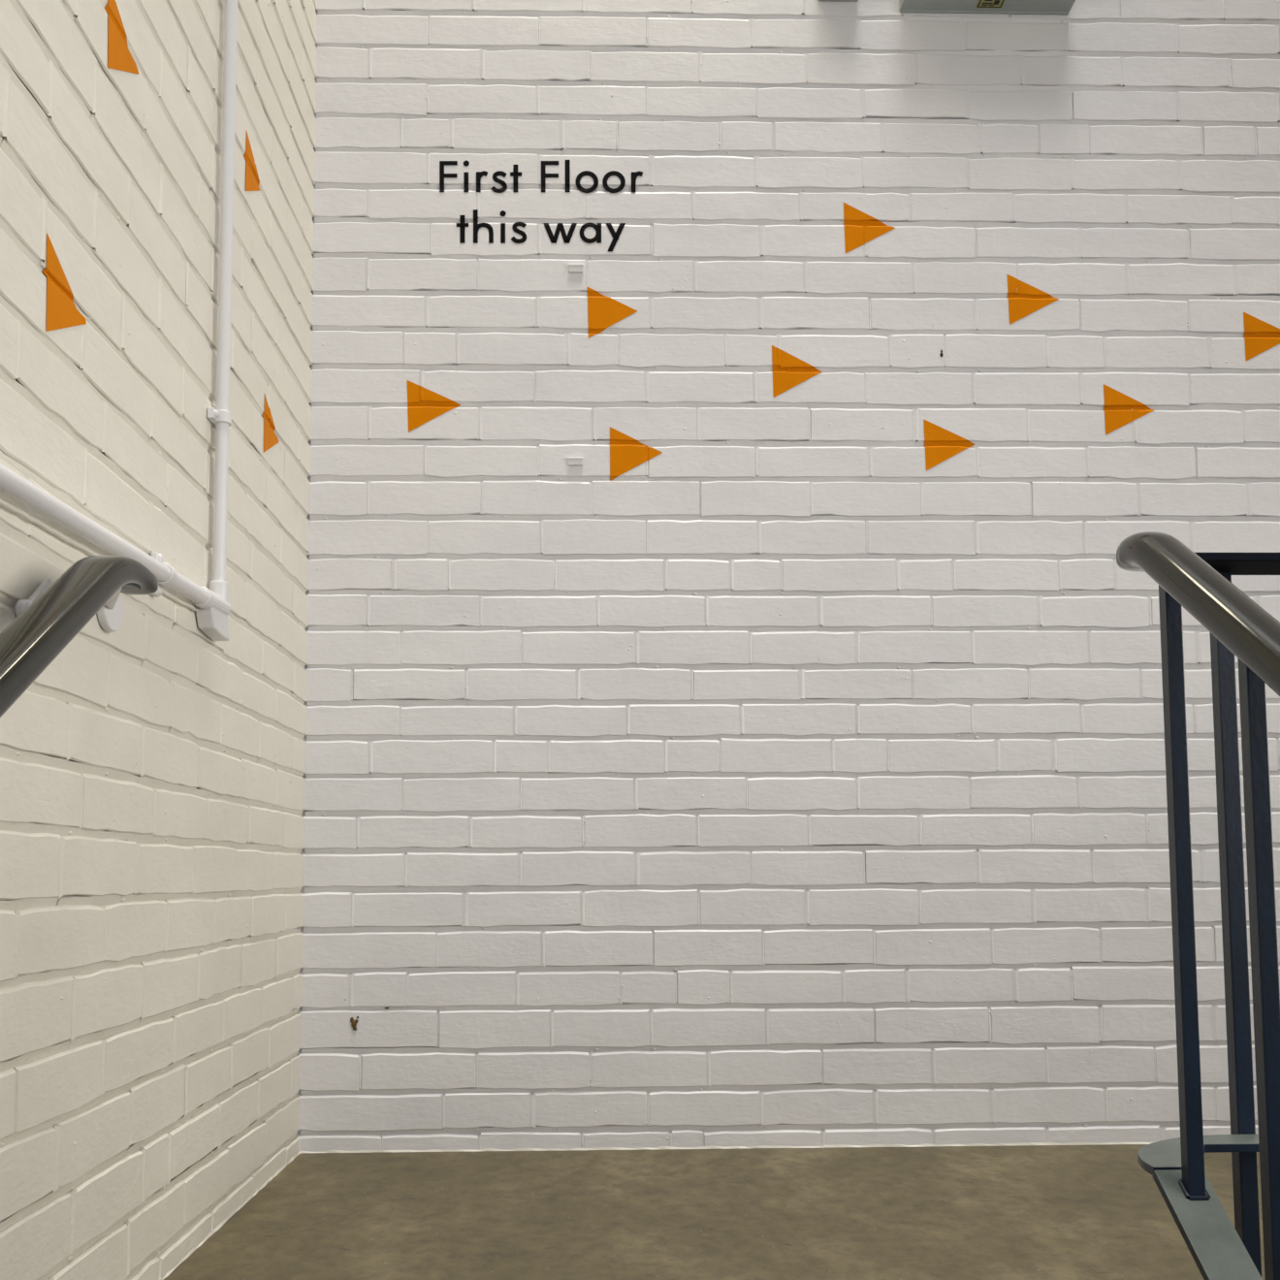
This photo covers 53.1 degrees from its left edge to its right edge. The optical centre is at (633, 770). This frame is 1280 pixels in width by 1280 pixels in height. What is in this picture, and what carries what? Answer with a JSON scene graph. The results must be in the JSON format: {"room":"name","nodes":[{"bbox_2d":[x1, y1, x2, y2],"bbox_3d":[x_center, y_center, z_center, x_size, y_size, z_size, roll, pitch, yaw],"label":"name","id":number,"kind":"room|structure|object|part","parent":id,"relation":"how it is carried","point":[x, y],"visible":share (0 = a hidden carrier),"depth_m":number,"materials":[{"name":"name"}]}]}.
{"room":"stairwell","nodes":[
{"label":"stairwell","id":0,"kind":"room"},
{"bbox_2d":[0,0,317,1279],"bbox_3d":[-0.685,-5.761,0.876,0.122,16.500,4.342,0,-5,-1],"label":"wall","id":1,"kind":"structure","parent":0,"point":[152,782],"depth_m":1.67,"materials":[{"name":"white brick"}]},
{"bbox_2d":[43,232,86,331],"bbox_3d":[-0.623,-0.513,1.406,0.005,0.107,0.106,0,-5,-1],"label":"triangle","id":2,"kind":"object","parent":1,"relation":"attached to","point":[62,312],"visible":1,"depth_m":1.38,"materials":[{"name":"orange paint"}]},
{"bbox_2d":[0,555,158,717],"bbox_3d":[-0.547,0.272,0.552,0.105,1.146,1.905,0,-5,-1],"label":"wall handrail","id":3,"kind":"object","parent":1,"relation":"attached to","point":[45,623],"visible":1,"depth_m":1.18,"materials":[{"name":"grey metal"}]},
{"bbox_3d":[-0.516,0.282,0.469,0.026,1.112,1.723,0,-5,-1],"label":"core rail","id":4,"kind":"part","parent":3,"relation":"part of","materials":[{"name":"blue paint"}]},
{"bbox_2d":[0,0,237,640],"bbox_3d":[-0.602,-1.459,1.144,0.030,2.433,1.787,0,-5,-1],"label":"conduit","id":5,"kind":"object","parent":1,"relation":"attached to","point":[212,609],"visible":0.88,"depth_m":1.91,"materials":[{"name":"white paint"}]},
{"bbox_2d":[104,0,139,74],"bbox_3d":[-0.629,-0.887,1.577,0.004,0.109,0.105,0,-5,-1],"label":"triangle","id":6,"kind":"object","parent":1,"relation":"attached to","point":[119,57],"visible":1,"depth_m":1.56,"materials":[{"name":"orange paint"}]},
{"bbox_2d":[243,130,260,191],"bbox_3d":[-0.644,-1.007,2.172,0.004,0.107,0.102,0,-5,-1],"label":"triangle","id":7,"kind":"object","parent":1,"relation":"attached to","point":[252,180],"visible":1,"depth_m":2.15,"materials":[{"name":"orange paint"}]},
{"bbox_2d":[262,394,279,452],"bbox_3d":[-0.645,-0.603,2.285,0.005,0.107,0.104,0,-5,-1],"label":"triangle","id":8,"kind":"object","parent":1,"relation":"attached to","point":[271,439],"visible":1,"depth_m":2.26,"materials":[{"name":"orange paint"}]},
{"bbox_2d":[163,1144,1265,1279],"bbox_3d":[1.139,0.779,1.846,3.635,0.200,1.380,0,-5,-1],"label":"floor","id":9,"kind":"structure","parent":0,"point":[1021,1212],"depth_m":1.99,"materials":[{"name":"brown concrete"}]},
{"bbox_2d":[1116,531,1279,1279],"bbox_3d":[1.406,0.541,0.530,1.766,1.708,1.808,0,-5,-1],"label":"balustrade","id":10,"kind":"object","parent":9,"relation":"on","point":[1200,584],"visible":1,"depth_m":1.22,"materials":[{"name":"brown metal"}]},
{"bbox_3d":[1.385,0.392,1.338,1.766,0.009,0.150,0,-5,-1],"label":"landing plate","id":11,"kind":"part","parent":10,"relation":"part of","materials":[{"name":"grey paint"}]},
{"bbox_3d":[0.550,0.855,0.396,0.048,1.070,1.616,0,-5,-1],"label":"rail","id":12,"kind":"part","parent":10,"relation":"part of","materials":[{"name":"grey metal"}]},
{"bbox_3d":[0.668,0.207,1.421,0.020,0.866,0.019,0,-5,-1],"label":"post","id":13,"kind":"part","parent":10,"relation":"part of","materials":[{"name":"black metal"}]},
{"bbox_3d":[1.433,-0.233,1.448,1.660,0.010,0.068,0,-5,-1],"label":"rail","id":14,"kind":"part","parent":10,"relation":"part of","materials":[{"name":"black metal"}]},
{"bbox_2d":[160,0,1279,1279],"bbox_3d":[1.119,-6.468,2.485,3.775,14.850,1.480,0,-5,-1],"label":"wall","id":15,"kind":"structure","parent":0,"point":[781,777],"depth_m":2.59,"materials":[{"name":"white brick"}]},
{"bbox_2d":[350,1016,358,1030],"bbox_3d":[-0.543,0.493,2.497,0.017,0.028,0.005,0,-5,-1],"label":"debris speck","id":16,"kind":"object","parent":15,"relation":"attached to","point":[353,1022],"visible":1,"depth_m":2.50},
{"bbox_2d":[407,380,460,432],"bbox_3d":[-0.405,-0.740,2.604,0.110,0.110,0.007,0,-5,-1],"label":"triangle","id":17,"kind":"object","parent":15,"relation":"attached to","point":[420,412],"visible":1,"depth_m":2.60,"materials":[{"name":"orange paint"}]},
{"bbox_2d":[439,160,642,251],"bbox_3d":[-0.189,-1.167,2.642,0.421,0.196,0.002,0,-5,-1],"label":"sign lettering","id":18,"kind":"object","parent":15,"relation":"attached to","point":[616,235],"depth_m":2.64,"materials":[{"name":"black paint"}]},
{"bbox_2d":[567,456,583,465],"bbox_3d":[-0.117,-0.627,2.598,0.032,0.016,0.009,0,-5,-1],"label":"clip","id":19,"kind":"object","parent":15,"relation":"attached to","point":[572,461],"visible":1,"depth_m":2.60,"materials":[{"name":"white paint"}]},
{"bbox_2d":[568,263,583,273],"bbox_3d":[-0.117,-1.032,2.631,0.032,0.017,0.009,0,-5,-1],"label":"clip","id":20,"kind":"object","parent":15,"relation":"attached to","point":[572,268],"visible":1,"depth_m":2.63,"materials":[{"name":"white paint"}]},
{"bbox_2d":[587,287,637,337],"bbox_3d":[-0.043,-0.940,2.631,0.103,0.109,0.006,0,-5,-1],"label":"triangle","id":21,"kind":"object","parent":15,"relation":"attached to","point":[603,311],"visible":1,"depth_m":2.63,"materials":[{"name":"orange paint"}]},
{"bbox_2d":[609,426,662,480],"bbox_3d":[0.006,-0.644,2.608,0.107,0.112,0.007,0,-5,-1],"label":"triangle","id":22,"kind":"object","parent":15,"relation":"attached to","point":[626,453],"visible":1,"depth_m":2.60,"materials":[{"name":"orange paint"}]},
{"bbox_2d":[771,345,821,397],"bbox_3d":[0.337,-0.819,2.630,0.104,0.112,0.007,0,-5,-1],"label":"triangle","id":23,"kind":"object","parent":15,"relation":"attached to","point":[788,370],"visible":1,"depth_m":2.63,"materials":[{"name":"orange paint"}]},
{"bbox_2d":[818,0,858,0],"bbox_3d":[0.431,-1.658,2.678,0.086,0.078,0.040,0,-5,-1],"label":"junction box","id":24,"kind":"object","parent":15,"relation":"attached to","point":[818,0],"visible":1,"depth_m":2.69,"materials":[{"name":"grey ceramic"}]},
{"bbox_2d":[843,202,895,253],"bbox_3d":[0.490,-1.125,2.659,0.106,0.111,0.008,0,-5,-1],"label":"triangle","id":25,"kind":"object","parent":15,"relation":"attached to","point":[860,228],"visible":1,"depth_m":2.66,"materials":[{"name":"orange paint"}]},
{"bbox_2d":[923,418,975,470],"bbox_3d":[0.649,-0.666,2.625,0.107,0.108,0.007,0,-5,-1],"label":"triangle","id":26,"kind":"object","parent":15,"relation":"attached to","point":[941,444],"visible":1,"depth_m":2.62,"materials":[{"name":"orange paint"}]},
{"bbox_2d":[899,0,1075,14],"bbox_3d":[0.741,-1.664,2.669,0.359,0.132,0.073,0,-5,-1],"label":"fitting","id":27,"kind":"object","parent":15,"relation":"attached to","point":[1024,7],"visible":1,"depth_m":2.68,"materials":[{"name":"grey metal"}]},
{"bbox_3d":[0.745,-1.600,2.667,0.056,0.001,0.034,0,-5,-1],"label":"label plate","id":28,"kind":"part","parent":27,"relation":"part of","materials":[{"name":"beige"}]},
{"bbox_2d":[1007,274,1058,324],"bbox_3d":[0.829,-0.976,2.655,0.107,0.108,0.006,0,-5,-1],"label":"triangle","id":29,"kind":"object","parent":15,"relation":"attached to","point":[1024,301],"visible":1,"depth_m":2.65,"materials":[{"name":"orange paint"}]},
{"bbox_2d":[1103,384,1153,434],"bbox_3d":[1.023,-0.744,2.641,0.106,0.107,0.008,0,-5,-1],"label":"triangle","id":30,"kind":"object","parent":15,"relation":"attached to","point":[1118,406],"visible":1,"depth_m":2.64,"materials":[{"name":"orange paint"}]},
{"bbox_2d":[1243,312,1279,360],"bbox_3d":[1.319,-0.901,2.662,0.103,0.106,0.007,0,-5,-1],"label":"triangle","id":31,"kind":"object","parent":15,"relation":"attached to","point":[1259,336],"visible":1,"depth_m":2.66,"materials":[{"name":"orange paint"}]}
]}

